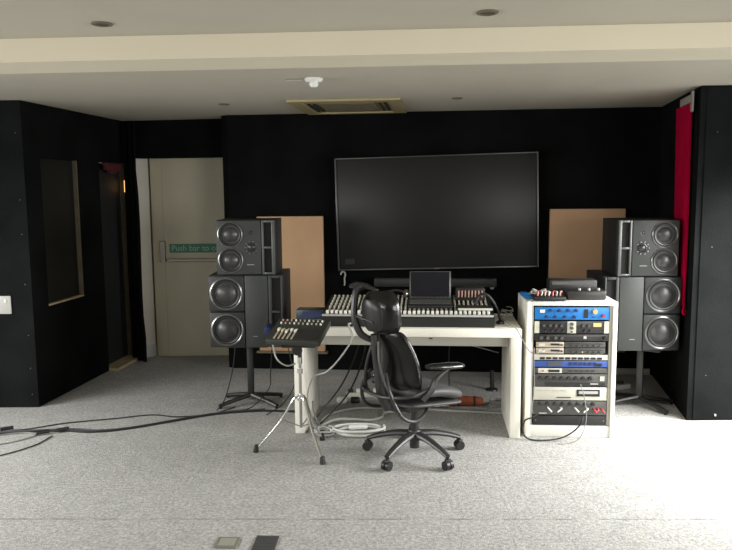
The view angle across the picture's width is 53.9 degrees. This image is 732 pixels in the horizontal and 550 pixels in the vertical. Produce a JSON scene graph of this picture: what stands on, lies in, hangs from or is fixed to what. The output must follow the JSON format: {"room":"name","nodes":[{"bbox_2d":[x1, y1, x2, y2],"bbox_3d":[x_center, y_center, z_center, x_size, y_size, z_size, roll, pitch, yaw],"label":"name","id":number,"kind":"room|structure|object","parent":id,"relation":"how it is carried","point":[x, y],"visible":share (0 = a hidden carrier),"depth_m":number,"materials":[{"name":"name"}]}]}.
{"room":"studio","nodes":[
{"label":"studio","id":0,"kind":"room"},
{"bbox_2d":[0,100,38,407],"bbox_3d":[-3.334,-0.130,5.358,1.735,2.260,0.160,-1,7,0],"label":"wall","id":1,"kind":"structure","parent":0,"point":[18,382],"depth_m":5.29,"materials":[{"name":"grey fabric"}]},
{"bbox_2d":[0,296,11,313],"bbox_3d":[-2.698,0.222,5.311,0.160,0.135,0.018,-1,7,0],"label":"wall socket","id":2,"kind":"object","parent":1,"relation":"attached to","point":[5,301],"visible":1,"depth_m":5.31,"materials":[{"name":"grey plastic"}]},
{"bbox_2d":[20,100,123,406],"bbox_3d":[-2.442,-0.228,6.118,0.160,2.260,1.683,0,7,7],"label":"wall","id":3,"kind":"structure","parent":0,"point":[71,339],"depth_m":5.84,"materials":[{"name":"black fabric"}]},
{"bbox_2d":[40,158,83,305],"bbox_3d":[-2.432,-0.348,5.734,0.044,1.132,0.534,0,7,7],"label":"window","id":4,"kind":"structure","parent":3,"relation":"in","point":[59,179],"depth_m":5.78,"materials":[{"name":"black glass"}]},
{"bbox_2d":[102,162,121,172],"bbox_3d":[-2.292,-0.967,6.502,0.030,0.095,0.312,0,7,7],"label":"light","id":5,"kind":"object","parent":3,"relation":"attached to","point":[110,167],"visible":1,"depth_m":6.46,"materials":[{"name":"red plastic"}]},
{"bbox_2d":[99,163,137,370],"bbox_3d":[-2.306,-0.097,6.666,0.195,1.870,0.549,0,7,7],"label":"door","id":6,"kind":"structure","parent":3,"relation":"in","point":[112,185],"depth_m":6.76,"materials":[{"name":"black wood"}]},
{"bbox_2d":[136,159,157,354],"bbox_3d":[-2.136,-0.160,6.927,0.130,1.930,0.200,-1,7,0],"label":"trim","id":7,"kind":"structure","parent":3,"relation":"attached to","point":[142,165],"depth_m":6.93,"materials":[{"name":"beige paint"}]},
{"bbox_2d":[147,344,156,357],"bbox_3d":[-2.125,0.743,7.003,0.013,0.120,0.194,6,9,43],"label":"baseboard","id":8,"kind":"structure","parent":3,"relation":"attached to","point":[151,349],"depth_m":7.03,"materials":[{"name":"grey wood"}]},
{"bbox_2d":[123,115,233,367],"bbox_3d":[-1.694,-0.305,6.715,1.142,2.260,0.587,-1,7,0],"label":"wall","id":9,"kind":"structure","parent":0,"point":[187,138],"depth_m":6.66,"materials":[{"name":"black fabric"}]},
{"bbox_2d":[149,159,168,355],"bbox_3d":[-1.612,-0.196,6.984,0.880,1.980,0.070,-1,7,0],"label":"trim","id":10,"kind":"structure","parent":9,"relation":"attached to","point":[155,164],"depth_m":6.96,"materials":[{"name":"beige paint"}]},
{"bbox_2d":[159,158,228,355],"bbox_3d":[-1.613,-0.166,6.944,0.742,1.930,0.086,-1,7,0],"label":"door","id":11,"kind":"structure","parent":10,"relation":"attached to","point":[192,188],"depth_m":6.93,"materials":[{"name":"beige paint"}]},
{"bbox_2d":[0,355,731,549],"bbox_3d":[-0.188,1.382,2.378,8.200,0.100,9.900,-1,7,0],"label":"floor","id":12,"kind":"structure","parent":0,"point":[662,482],"depth_m":4.05,"materials":[{"name":"grey carpet"}]},
{"bbox_2d":[0,432,35,444],"bbox_3d":[-2.407,1.073,4.686,0.476,0.008,0.204,-3,7,-21],"label":"cable","id":13,"kind":"object","parent":12,"relation":"on","point":[17,432],"visible":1,"depth_m":4.77,"materials":[{"name":"grey plastic"}]},
{"bbox_2d":[0,435,52,455],"bbox_3d":[-2.220,1.095,4.494,0.099,0.008,0.601,5,9,38],"label":"cable","id":14,"kind":"object","parent":12,"relation":"on","point":[52,435],"visible":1,"depth_m":4.53,"materials":[{"name":"black plastic"}]},
{"bbox_2d":[36,429,49,434],"bbox_3d":[-2.151,1.045,4.793,0.081,0.026,0.026,-4,8,-30],"label":"connector","id":15,"kind":"object","parent":12,"relation":"on","point":[46,430],"visible":1,"depth_m":4.79,"materials":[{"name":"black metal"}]},
{"bbox_2d":[0,407,234,431],"bbox_3d":[-1.782,1.023,5.055,1.728,0.008,0.133,-2,7,-16],"label":"cable","id":16,"kind":"object","parent":12,"relation":"on","point":[232,407],"visible":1,"depth_m":5.09,"materials":[{"name":"black plastic"}]},
{"bbox_2d":[0,426,13,430],"bbox_3d":[-2.431,1.038,4.873,0.081,0.026,0.026,-4,8,-30],"label":"connector","id":17,"kind":"object","parent":16,"relation":"attached to","point":[6,427],"visible":1,"depth_m":4.86,"materials":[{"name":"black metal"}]},
{"bbox_2d":[0,408,264,432],"bbox_3d":[-1.656,1.032,4.968,1.938,0.014,0.182,-2,7,-15],"label":"cable","id":18,"kind":"object","parent":12,"relation":"on","point":[85,429],"visible":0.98,"depth_m":4.88,"materials":[{"name":"grey plastic"}]},
{"bbox_2d":[0,410,294,433],"bbox_3d":[-1.554,1.031,4.975,2.154,0.018,0.175,-2,7,-16],"label":"cable","id":19,"kind":"object","parent":12,"relation":"on","point":[243,411],"visible":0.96,"depth_m":4.97,"materials":[{"name":"black plastic"}]},
{"bbox_2d":[56,426,68,431],"bbox_3d":[-2.041,1.038,4.843,0.081,0.026,0.026,-4,8,-30],"label":"connector","id":20,"kind":"object","parent":19,"relation":"attached to","point":[62,428],"visible":1,"depth_m":4.83,"materials":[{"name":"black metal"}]},
{"bbox_2d":[214,537,240,548],"bbox_3d":[-0.634,1.224,3.296,0.100,0.008,0.100,0,7,3],"label":"box","id":21,"kind":"object","parent":12,"relation":"on","point":[222,542],"visible":1,"depth_m":3.29,"materials":[{"name":"grey plastic"}]},
{"bbox_2d":[219,347,282,408],"bbox_3d":[-0.874,0.742,5.454,0.447,0.463,0.328,-1,7,0],"label":"speaker stand","id":22,"kind":"object","parent":12,"relation":"on","point":[250,357],"visible":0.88,"depth_m":5.43,"materials":[{"name":"black metal"}]},
{"bbox_2d":[217,348,235,410],"bbox_3d":[-1.042,0.756,5.385,0.013,0.448,0.303,2,7,19],"label":"cable","id":23,"kind":"object","parent":22,"relation":"attached to","point":[235,348],"visible":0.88,"depth_m":5.45,"materials":[{"name":"black plastic"}]},
{"bbox_2d":[208,268,290,346],"bbox_3d":[-0.864,0.241,5.418,0.540,0.530,0.497,0,7,1],"label":"speaker","id":24,"kind":"object","parent":22,"relation":"on","point":[240,306],"visible":0.94,"depth_m":5.20},
{"bbox_2d":[216,218,281,274],"bbox_3d":[-0.861,-0.216,5.329,0.425,0.395,0.407,0,7,1],"label":"monitor speaker","id":25,"kind":"object","parent":24,"relation":"on","point":[245,246],"visible":1,"depth_m":5.16},
{"bbox_2d":[266,348,294,414],"bbox_3d":[-0.601,0.749,5.193,0.121,0.499,0.245,4,8,33],"label":"cable","id":26,"kind":"object","parent":24,"relation":"hanging from","point":[288,348],"visible":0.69,"depth_m":5.21,"materials":[{"name":"black plastic"}]},
{"bbox_2d":[231,349,271,410],"bbox_3d":[-0.831,0.770,5.295,0.344,0.438,0.095,-6,8,-37],"label":"cable","id":27,"kind":"object","parent":12,"relation":"on","point":[271,349],"visible":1,"depth_m":5.36,"materials":[{"name":"black plastic"}]},
{"bbox_2d":[251,535,278,549],"bbox_3d":[-0.459,1.224,3.281,0.105,0.008,0.150,0,7,3],"label":"box","id":28,"kind":"object","parent":12,"relation":"on","point":[262,542],"visible":1,"depth_m":3.28,"materials":[{"name":"grey plastic"}]},
{"bbox_2d":[253,345,325,464],"bbox_3d":[-0.470,0.753,4.403,0.463,0.686,0.446,-1,7,0],"label":"tripod stand","id":29,"kind":"object","parent":12,"relation":"on","point":[296,350],"visible":0.91,"depth_m":4.37,"materials":[{"name":"silver metal"}]},
{"bbox_2d":[265,319,330,346],"bbox_3d":[-0.405,0.342,4.329,0.335,0.120,0.253,1,7,14],"label":"mixer","id":30,"kind":"object","parent":29,"relation":"on","point":[291,332],"visible":1,"depth_m":4.28,"materials":[{"name":"grey plastic"}]},
{"bbox_2d":[263,323,272,334],"bbox_3d":[-0.602,0.333,4.429,0.055,0.073,0.081,-1,7,0],"label":"pack","id":31,"kind":"object","parent":30,"relation":"attached to","point":[268,327],"visible":0.83,"depth_m":4.40,"materials":[{"name":"blue plastic"}]},
{"bbox_2d":[272,345,295,366],"bbox_3d":[-0.486,0.479,4.277,0.140,0.134,0.084,-2,7,-9],"label":"cable","id":32,"kind":"object","parent":30,"relation":"hanging from","point":[272,345],"visible":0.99,"depth_m":4.26,"materials":[{"name":"grey plastic"}]},
{"bbox_2d":[312,401,331,437],"bbox_3d":[-0.283,0.956,4.799,0.083,0.182,0.266,-3,7,-21],"label":"cable","id":33,"kind":"object","parent":12,"relation":"on","point":[319,424],"visible":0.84,"depth_m":4.88,"materials":[{"name":"grey plastic"}]},
{"bbox_2d":[313,425,335,436],"bbox_3d":[-0.275,1.027,4.737,0.162,0.052,0.142,6,9,43],"label":"cable coil","id":34,"kind":"object","parent":12,"relation":"on","point":[322,429],"visible":0.76,"depth_m":4.71,"materials":[{"name":"grey"}]},
{"bbox_2d":[337,397,346,402],"bbox_3d":[-0.182,0.945,5.448,0.080,0.046,0.060,-1,7,0],"label":"power adapter","id":35,"kind":"object","parent":12,"relation":"on","point":[339,399],"visible":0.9,"depth_m":5.42,"materials":[{"name":"white plastic"}]},
{"bbox_2d":[320,345,365,423],"bbox_3d":[-0.136,0.702,5.138,0.051,0.601,0.690,4,8,32],"label":"cable","id":36,"kind":"object","parent":12,"relation":"on","point":[339,404],"visible":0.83,"depth_m":5.15,"materials":[{"name":"black plastic"}]},
{"bbox_2d":[351,397,359,402],"bbox_3d":[-0.082,0.947,5.449,0.070,0.042,0.060,-1,7,0],"label":"power adapter","id":37,"kind":"object","parent":12,"relation":"on","point":[353,399],"visible":1,"depth_m":5.42,"materials":[{"name":"black plastic"}]},
{"bbox_2d":[329,423,385,436],"bbox_3d":[-0.059,1.020,4.755,0.378,0.059,0.220,-1,7,0],"label":"cable coil","id":38,"kind":"object","parent":12,"relation":"on","point":[375,427],"visible":0.78,"depth_m":4.70,"materials":[{"name":"white"}]},
{"bbox_2d":[349,424,366,429],"bbox_3d":[-0.051,1.000,4.750,0.120,0.028,0.045,-1,7,-6],"label":"socket","id":39,"kind":"object","parent":38,"relation":"on","point":[351,426],"visible":1,"depth_m":4.73,"materials":[{"name":"white plastic"}]},
{"bbox_2d":[346,388,375,397],"bbox_3d":[-0.022,0.916,5.606,0.260,0.066,0.060,-1,7,-4],"label":"power strip","id":40,"kind":"object","parent":12,"relation":"on","point":[352,393],"visible":0.47,"depth_m":5.58,"materials":[{"name":"beige plastic"}]},
{"bbox_2d":[321,411,410,425],"bbox_3d":[-0.012,0.986,5.051,0.753,0.060,0.126,-4,7,-24],"label":"cable","id":41,"kind":"object","parent":12,"relation":"on","point":[384,412],"visible":0.8,"depth_m":4.98,"materials":[{"name":"grey plastic"}]},
{"bbox_2d":[349,282,464,470],"bbox_3d":[0.275,0.564,4.286,0.635,1.068,0.628,5,9,38],"label":"office chair","id":42,"kind":"object","parent":12,"relation":"on","point":[400,386],"visible":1,"depth_m":4.13,"materials":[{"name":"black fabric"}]},
{"bbox_2d":[383,456,389,462],"bbox_3d":[0.119,1.058,4.127,0.034,0.042,0.034,-5,8,-35],"label":"hood","id":43,"kind":"object","parent":42,"relation":"attached to","point":[386,460],"depth_m":4.12,"materials":[{"name":"black plastic"}]},
{"bbox_2d":[294,306,521,437],"bbox_3d":[0.285,0.619,4.951,1.470,0.806,0.580,0,7,5],"label":"desk","id":44,"kind":"object","parent":12,"relation":"on","point":[505,335],"depth_m":4.70,"materials":[{"name":"white laminate"}]},
{"bbox_2d":[296,307,324,319],"bbox_3d":[-0.379,0.267,5.020,0.200,0.070,0.122,0,7,5],"label":"display box","id":45,"kind":"object","parent":44,"relation":"on","point":[307,313],"visible":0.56,"depth_m":4.96,"materials":[{"name":"blue plastic"}]},
{"bbox_2d":[307,323,353,427],"bbox_3d":[-0.242,0.678,4.733,0.345,0.745,0.082,1,7,15],"label":"cable","id":46,"kind":"object","parent":44,"relation":"hanging from","point":[334,364],"visible":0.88,"depth_m":4.69,"materials":[{"name":"grey plastic"}]},
{"bbox_2d":[314,345,358,420],"bbox_3d":[-0.178,0.689,5.155,0.050,0.620,0.626,4,8,35],"label":"cable","id":47,"kind":"object","parent":44,"relation":"attached to","point":[336,392],"visible":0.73,"depth_m":5.14,"materials":[{"name":"black plastic"}]},
{"bbox_2d":[321,286,494,327],"bbox_3d":[0.288,0.205,4.917,1.125,0.206,0.520,0,7,5],"label":"mixing console","id":48,"kind":"object","parent":44,"relation":"on","point":[464,313],"visible":0.66,"depth_m":4.71,"materials":[{"name":"black"}]},
{"bbox_2d":[387,289,409,297],"bbox_3d":[0.216,0.132,5.064,0.170,0.060,0.088,-2,7,-15],"label":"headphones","id":49,"kind":"object","parent":48,"relation":"on","point":[406,292],"visible":0.7,"depth_m":5.06,"materials":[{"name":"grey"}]},
{"bbox_2d":[404,289,409,297],"bbox_3d":[0.288,0.131,5.069,0.030,0.060,0.060,-2,7,-15],"label":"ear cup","id":50,"kind":"object","parent":49,"relation":"on","point":[406,292],"depth_m":5.05,"materials":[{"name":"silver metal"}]},
{"bbox_2d":[408,271,452,307],"bbox_3d":[0.439,0.099,4.915,0.300,0.225,0.231,0,7,5],"label":"laptop","id":51,"kind":"object","parent":48,"relation":"on","point":[428,289],"visible":1,"depth_m":5.00,"materials":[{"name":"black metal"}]},
{"bbox_2d":[448,346,449,385],"bbox_3d":[0.630,0.642,5.399,0.019,0.637,0.338,0,7,3],"label":"cable","id":52,"kind":"object","parent":44,"relation":"hanging from","point":[449,346],"visible":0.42,"depth_m":5.47,"materials":[{"name":"black plastic"}]},
{"bbox_2d":[473,346,498,352],"bbox_3d":[0.790,0.516,5.633,0.180,0.369,0.956,3,8,30],"label":"cable","id":53,"kind":"object","parent":44,"relation":"hanging from","point":[473,346],"visible":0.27,"depth_m":5.94,"materials":[{"name":"grey plastic"}]},
{"bbox_2d":[472,293,504,323],"bbox_3d":[0.813,0.219,4.782,0.216,0.201,0.056,2,7,18],"label":"gooseneck lamp","id":54,"kind":"object","parent":44,"relation":"on","point":[476,300],"visible":1,"depth_m":4.78,"materials":[{"name":"black metal"}]},
{"bbox_2d":[501,318,544,353],"bbox_3d":[0.965,0.395,4.628,0.342,0.194,0.143,6,9,44],"label":"cable","id":55,"kind":"object","parent":44,"relation":"hanging from","point":[501,318],"visible":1,"depth_m":4.55,"materials":[{"name":"grey plastic"}]},
{"bbox_2d":[317,407,501,425],"bbox_3d":[0.303,0.989,5.179,1.375,0.016,0.371,-2,7,-11],"label":"cable","id":56,"kind":"object","parent":12,"relation":"on","point":[354,408],"visible":0.62,"depth_m":5.20,"materials":[{"name":"grey plastic"}]},
{"bbox_2d":[435,405,448,407],"bbox_3d":[0.558,0.959,5.300,0.107,0.044,0.044,-1,7,0],"label":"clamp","id":57,"kind":"object","parent":12,"relation":"on","point":[442,406],"visible":0.49,"depth_m":5.29,"materials":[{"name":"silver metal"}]},
{"bbox_2d":[451,396,482,405],"bbox_3d":[0.741,0.936,5.351,0.258,0.076,0.076,0,7,4],"label":"roll","id":58,"kind":"object","parent":12,"relation":"on","point":[465,400],"visible":0.67,"depth_m":5.32,"materials":[{"name":"orange fabric"}]},
{"bbox_2d":[486,370,497,391],"bbox_3d":[1.007,0.842,5.759,0.100,0.160,0.100,-1,7,0],"label":"post","id":59,"kind":"object","parent":12,"relation":"on","point":[491,388],"visible":1,"depth_m":5.74,"materials":[{"name":"black metal"}]},
{"bbox_2d":[489,397,500,406],"bbox_3d":[0.973,0.943,5.338,0.122,0.055,0.151,-1,7,0],"label":"cable coil","id":60,"kind":"object","parent":12,"relation":"on","point":[493,400],"visible":0.71,"depth_m":5.32,"materials":[{"name":"grey"}]},
{"bbox_2d":[522,413,583,440],"bbox_3d":[1.198,0.970,4.593,0.390,0.173,0.068,-1,7,0],"label":"cable","id":61,"kind":"object","parent":12,"relation":"on","point":[537,413],"visible":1,"depth_m":4.59,"materials":[{"name":"black plastic"}]},
{"bbox_2d":[518,293,617,437],"bbox_3d":[1.325,0.586,4.813,0.565,0.885,0.420,0,7,4],"label":"equipment rack","id":62,"kind":"object","parent":12,"relation":"on","point":[525,306],"visible":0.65,"depth_m":4.64,"materials":[{"name":"white laminate"}]},
{"bbox_2d":[520,292,531,298],"bbox_3d":[1.067,0.134,4.787,0.050,0.020,0.200,-1,7,0],"label":"box","id":63,"kind":"object","parent":62,"relation":"on","point":[526,295],"visible":0.86,"depth_m":4.75,"materials":[{"name":"blue"}]},
{"bbox_2d":[532,348,534,413],"bbox_3d":[1.061,0.675,4.571,0.016,0.432,0.027,-1,7,0],"label":"cable","id":64,"kind":"object","parent":62,"relation":"attached to","point":[534,348],"visible":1,"depth_m":4.56,"materials":[{"name":"grey plastic"}]},
{"bbox_2d":[529,288,546,293],"bbox_3d":[1.160,0.117,4.824,0.149,0.053,0.091,0,7,4],"label":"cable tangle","id":65,"kind":"object","parent":62,"relation":"on","point":[544,289],"visible":0.46,"depth_m":4.81,"materials":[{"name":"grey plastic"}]},
{"bbox_2d":[531,291,565,300],"bbox_3d":[1.183,0.130,4.657,0.209,0.055,0.150,0,7,4],"label":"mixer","id":66,"kind":"object","parent":62,"relation":"on","point":[542,296],"visible":1,"depth_m":4.61,"materials":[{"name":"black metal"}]},
{"bbox_2d":[533,343,563,353],"bbox_3d":[1.188,0.468,4.761,0.175,0.035,0.337,0,7,4],"label":"rack audio unit","id":67,"kind":"object","parent":62,"relation":"in","point":[558,350],"visible":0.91,"depth_m":4.61,"materials":[{"name":"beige metal"}]},
{"bbox_2d":[533,333,563,346],"bbox_3d":[1.188,0.428,4.756,0.175,0.035,0.337,0,7,4],"label":"rack audio unit","id":68,"kind":"object","parent":62,"relation":"in","point":[537,343],"visible":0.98,"depth_m":4.61,"materials":[{"name":"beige metal"}]},
{"bbox_2d":[532,389,605,414],"bbox_3d":[1.323,0.842,4.785,0.464,0.092,0.359,0,7,4],"label":"amplifier","id":69,"kind":"object","parent":62,"relation":"in","point":[543,407],"visible":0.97,"depth_m":4.64,"materials":[{"name":"black metal"}]},
{"bbox_2d":[533,414,605,424],"bbox_3d":[1.325,0.922,4.812,0.464,0.061,0.324,0,7,4],"label":"blank panel","id":70,"kind":"object","parent":62,"relation":"in","point":[539,419],"visible":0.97,"depth_m":4.66,"materials":[{"name":"black metal"}]},
{"bbox_2d":[532,376,606,400],"bbox_3d":[1.323,0.746,4.789,0.464,0.086,0.328,0,7,4],"label":"recorder","id":71,"kind":"object","parent":62,"relation":"in","point":[540,392],"visible":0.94,"depth_m":4.63,"materials":[{"name":"beige metal"}]},
{"bbox_2d":[577,390,599,396],"bbox_3d":[1.427,0.758,4.623,0.145,0.044,0.004,0,7,4],"label":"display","id":72,"kind":"object","parent":71,"relation":"on","point":[587,393],"depth_m":4.62,"materials":[{"name":"black metal"}]},
{"bbox_2d":[533,371,606,386],"bbox_3d":[1.322,0.658,4.774,0.464,0.080,0.337,0,7,4],"label":"amplifier","id":73,"kind":"object","parent":62,"relation":"in","point":[541,379],"visible":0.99,"depth_m":4.62,"materials":[{"name":"black metal"}]},
{"bbox_2d":[534,367,606,372],"bbox_3d":[1.322,0.595,4.767,0.464,0.034,0.337,0,7,4],"label":"rack audio unit","id":74,"kind":"object","parent":62,"relation":"in","point":[536,369],"visible":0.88,"depth_m":4.62,"materials":[{"name":"black metal"}]},
{"bbox_2d":[533,351,607,366],"bbox_3d":[1.322,0.552,4.768,0.464,0.040,0.325,0,7,4],"label":"rack audio unit","id":75,"kind":"object","parent":62,"relation":"in","point":[537,363],"visible":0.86,"depth_m":4.61,"materials":[{"name":"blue metal"}]},
{"bbox_2d":[533,349,607,359],"bbox_3d":[1.321,0.509,4.763,0.464,0.035,0.325,0,7,4],"label":"bay","id":76,"kind":"object","parent":62,"relation":"in","point":[541,356],"visible":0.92,"depth_m":4.61,"materials":[{"name":"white metal"}]},
{"bbox_2d":[533,325,607,340],"bbox_3d":[1.320,0.382,4.742,0.464,0.043,0.337,0,7,4],"label":"compressor","id":77,"kind":"object","parent":62,"relation":"in","point":[537,336],"visible":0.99,"depth_m":4.59,"materials":[{"name":"black metal"}]},
{"bbox_2d":[533,313,608,332],"bbox_3d":[1.319,0.315,4.734,0.466,0.079,0.337,0,7,4],"label":"equaliser","id":78,"kind":"object","parent":62,"relation":"in","point":[540,326],"visible":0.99,"depth_m":4.58,"materials":[{"name":"black metal"}]},
{"bbox_2d":[546,278,596,293],"bbox_3d":[1.389,0.080,4.868,0.310,0.104,0.124,0,7,4],"label":"box","id":79,"kind":"object","parent":62,"relation":"on","point":[553,284],"visible":0.6,"depth_m":4.81,"materials":[{"name":"grey metal"}]},
{"bbox_2d":[534,306,608,319],"bbox_3d":[1.318,0.227,4.724,0.464,0.080,0.337,0,7,4],"label":"preamp","id":80,"kind":"object","parent":62,"relation":"in","point":[541,312],"visible":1,"depth_m":4.57,"materials":[{"name":"blue metal"}]},
{"bbox_2d":[562,347,604,353],"bbox_3d":[1.408,0.467,4.750,0.255,0.035,0.329,0,7,4],"label":"rack audio unit","id":81,"kind":"object","parent":62,"relation":"in","point":[567,350],"visible":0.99,"depth_m":4.60,"materials":[{"name":"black metal"}]},
{"bbox_2d":[562,287,605,299],"bbox_3d":[1.422,0.115,4.700,0.245,0.072,0.180,0,7,4],"label":"control box","id":82,"kind":"object","parent":62,"relation":"on","point":[571,293],"visible":0.98,"depth_m":4.62,"materials":[{"name":"grey metal"}]},
{"bbox_2d":[562,341,605,347],"bbox_3d":[1.408,0.427,4.745,0.255,0.035,0.329,0,7,4],"label":"rack audio unit","id":83,"kind":"object","parent":62,"relation":"in","point":[578,344],"visible":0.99,"depth_m":4.59,"materials":[{"name":"black metal"}]},
{"bbox_2d":[559,384,586,443],"bbox_3d":[1.306,0.883,4.536,0.200,0.362,0.059,-5,8,-32],"label":"cable","id":84,"kind":"object","parent":12,"relation":"on","point":[580,384],"visible":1,"depth_m":4.56,"materials":[{"name":"grey plastic"}]},
{"bbox_2d":[615,380,630,389],"bbox_3d":[2.038,0.879,5.765,0.160,0.066,0.060,-3,7,-20],"label":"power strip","id":85,"kind":"object","parent":12,"relation":"on","point":[620,385],"visible":0.83,"depth_m":5.75,"materials":[{"name":"grey plastic"}]},
{"bbox_2d":[615,350,673,414],"bbox_3d":[2.017,0.742,5.306,0.447,0.447,0.328,3,8,30],"label":"speaker stand","id":86,"kind":"object","parent":12,"relation":"on","point":[638,394],"visible":0.74,"depth_m":5.29,"materials":[{"name":"black metal"}]},
{"bbox_2d":[587,270,681,350],"bbox_3d":[1.947,0.250,5.271,0.540,0.530,0.497,0,7,2],"label":"speaker","id":87,"kind":"object","parent":86,"relation":"on","point":[649,307],"visible":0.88,"depth_m":5.05},
{"bbox_2d":[602,218,679,275],"bbox_3d":[1.970,-0.206,5.172,0.425,0.395,0.407,0,7,2],"label":"monitor speaker","id":88,"kind":"object","parent":87,"relation":"on","point":[630,246],"visible":1,"depth_m":5.01},
{"bbox_2d":[0,0,731,120],"bbox_3d":[-0.208,-0.961,2.102,8.200,0.100,9.900,-1,7,0],"label":"ceiling","id":89,"kind":"structure","parent":0,"point":[180,94],"depth_m":4.02,"materials":[{"name":"paint"}]},
{"bbox_2d":[91,21,112,26],"bbox_3d":[-1.039,-0.986,2.833,0.084,0.008,0.084,-1,7,0],"label":"recessed light","id":90,"kind":"object","parent":89,"relation":"in","point":[94,23],"visible":1,"depth_m":2.82,"materials":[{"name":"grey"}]},
{"bbox_2d":[122,121,146,361],"bbox_3d":[-2.169,-0.296,6.744,0.220,2.236,0.032,5,9,39],"label":"door curtain","id":91,"kind":"object","parent":89,"relation":"hanging from","point":[138,333],"visible":0.99,"depth_m":6.74,"materials":[{"name":"black fabric"}]},
{"bbox_2d":[285,77,322,87],"bbox_3d":[-0.368,-1.140,4.276,0.225,0.052,0.108,-1,7,0],"label":"smoke detector","id":92,"kind":"object","parent":89,"relation":"attached to","point":[313,82],"visible":1,"depth_m":4.25,"materials":[{"name":"white plastic"}]},
{"bbox_2d":[286,97,406,114],"bbox_3d":[-0.122,-1.324,5.674,0.840,0.018,0.920,0,7,6],"label":"ceiling vent","id":93,"kind":"object","parent":89,"relation":"in","point":[393,104],"visible":1,"depth_m":5.56,"materials":[{"name":"beige plastic"}]},
{"bbox_2d":[318,102,379,111],"bbox_3d":[-0.121,-1.321,5.674,0.420,0.010,0.558,0,7,6],"label":"grille","id":94,"kind":"object","parent":93,"relation":"attached to","point":[336,106],"depth_m":5.60,"materials":[{"name":"brown metal"}]},
{"bbox_2d":[0,22,731,73],"bbox_3d":[-0.534,-0.986,3.186,7.285,0.099,0.289,0,7,4],"label":"beam","id":95,"kind":"structure","parent":89,"relation":"attached to","point":[713,40],"depth_m":3.04,"materials":[{"name":"paint"}]},
{"bbox_2d":[476,9,498,15],"bbox_3d":[0.456,-0.984,2.704,0.084,0.008,0.084,-1,7,0],"label":"recessed light","id":96,"kind":"object","parent":89,"relation":"in","point":[486,12],"visible":1,"depth_m":2.69,"materials":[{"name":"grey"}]},
{"bbox_2d":[227,107,661,374],"bbox_3d":[0.630,-0.281,6.342,3.673,2.260,0.200,0,7,6],"label":"wall","id":97,"kind":"structure","parent":0,"point":[590,158],"depth_m":6.19,"materials":[{"name":"black fabric"}]},
{"bbox_2d":[256,216,327,353],"bbox_3d":[-0.663,0.092,6.374,0.640,1.219,0.072,0,7,6],"label":"acoustic panel","id":98,"kind":"object","parent":97,"relation":"attached to","point":[302,236],"visible":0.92,"depth_m":6.32,"materials":[{"name":"beige fabric"}]},
{"bbox_2d":[340,271,345,285],"bbox_3d":[-0.202,0.029,6.340,0.054,0.131,0.014,-1,7,0],"label":"wall hook","id":99,"kind":"object","parent":97,"relation":"attached to","point":[341,272],"visible":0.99,"depth_m":6.33,"materials":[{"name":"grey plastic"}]},
{"bbox_2d":[374,277,496,286],"bbox_3d":[0.595,0.061,6.224,1.050,0.075,0.116,0,7,6],"label":"soundbar","id":100,"kind":"object","parent":97,"relation":"attached to","point":[378,281],"visible":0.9,"depth_m":6.16,"materials":[{"name":"black"}]},
{"bbox_2d":[378,279,492,285],"bbox_3d":[0.589,0.067,6.169,0.980,0.055,0.006,0,7,6],"label":"grille","id":101,"kind":"object","parent":100,"relation":"attached to","point":[381,282],"depth_m":6.15,"materials":[{"name":"black"}]},
{"bbox_2d":[334,152,538,270],"bbox_3d":[0.599,-0.535,6.154,1.710,0.964,0.099,-1,7,6],"label":"television","id":102,"kind":"object","parent":97,"relation":"attached to","point":[456,211],"visible":1,"depth_m":6.11,"materials":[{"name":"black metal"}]},
{"bbox_2d":[548,208,625,352],"bbox_3d":[1.867,0.049,6.119,0.670,1.219,0.072,0,7,6],"label":"acoustic panel","id":103,"kind":"object","parent":97,"relation":"attached to","point":[575,235],"visible":0.27,"depth_m":6.07,"materials":[{"name":"beige fabric"}]},
{"bbox_2d":[616,368,649,374],"bbox_3d":[2.196,0.831,6.208,0.482,0.055,0.012,0,7,6],"label":"baseboard","id":104,"kind":"structure","parent":97,"relation":"attached to","point":[619,371],"depth_m":6.20,"materials":[{"name":"grey plastic"}]},
{"bbox_2d":[652,86,700,418],"bbox_3d":[2.409,-0.192,5.457,0.195,2.260,1.298,1,7,13],"label":"wall","id":105,"kind":"structure","parent":0,"point":[670,369],"depth_m":5.29,"materials":[{"name":"black fabric"}]},
{"bbox_2d":[674,91,693,314],"bbox_3d":[2.238,-0.497,5.103,0.039,1.518,0.510,1,7,11],"label":"curtain","id":106,"kind":"object","parent":105,"relation":"hanging from","point":[684,114],"visible":0.84,"depth_m":5.03,"materials":[{"name":"fabric"}]},
{"bbox_2d":[686,85,731,419],"bbox_3d":[2.727,-0.131,4.917,1.045,2.260,0.168,-1,7,0],"label":"wall","id":107,"kind":"structure","parent":0,"point":[712,394],"depth_m":4.84,"materials":[{"name":"black fabric"}]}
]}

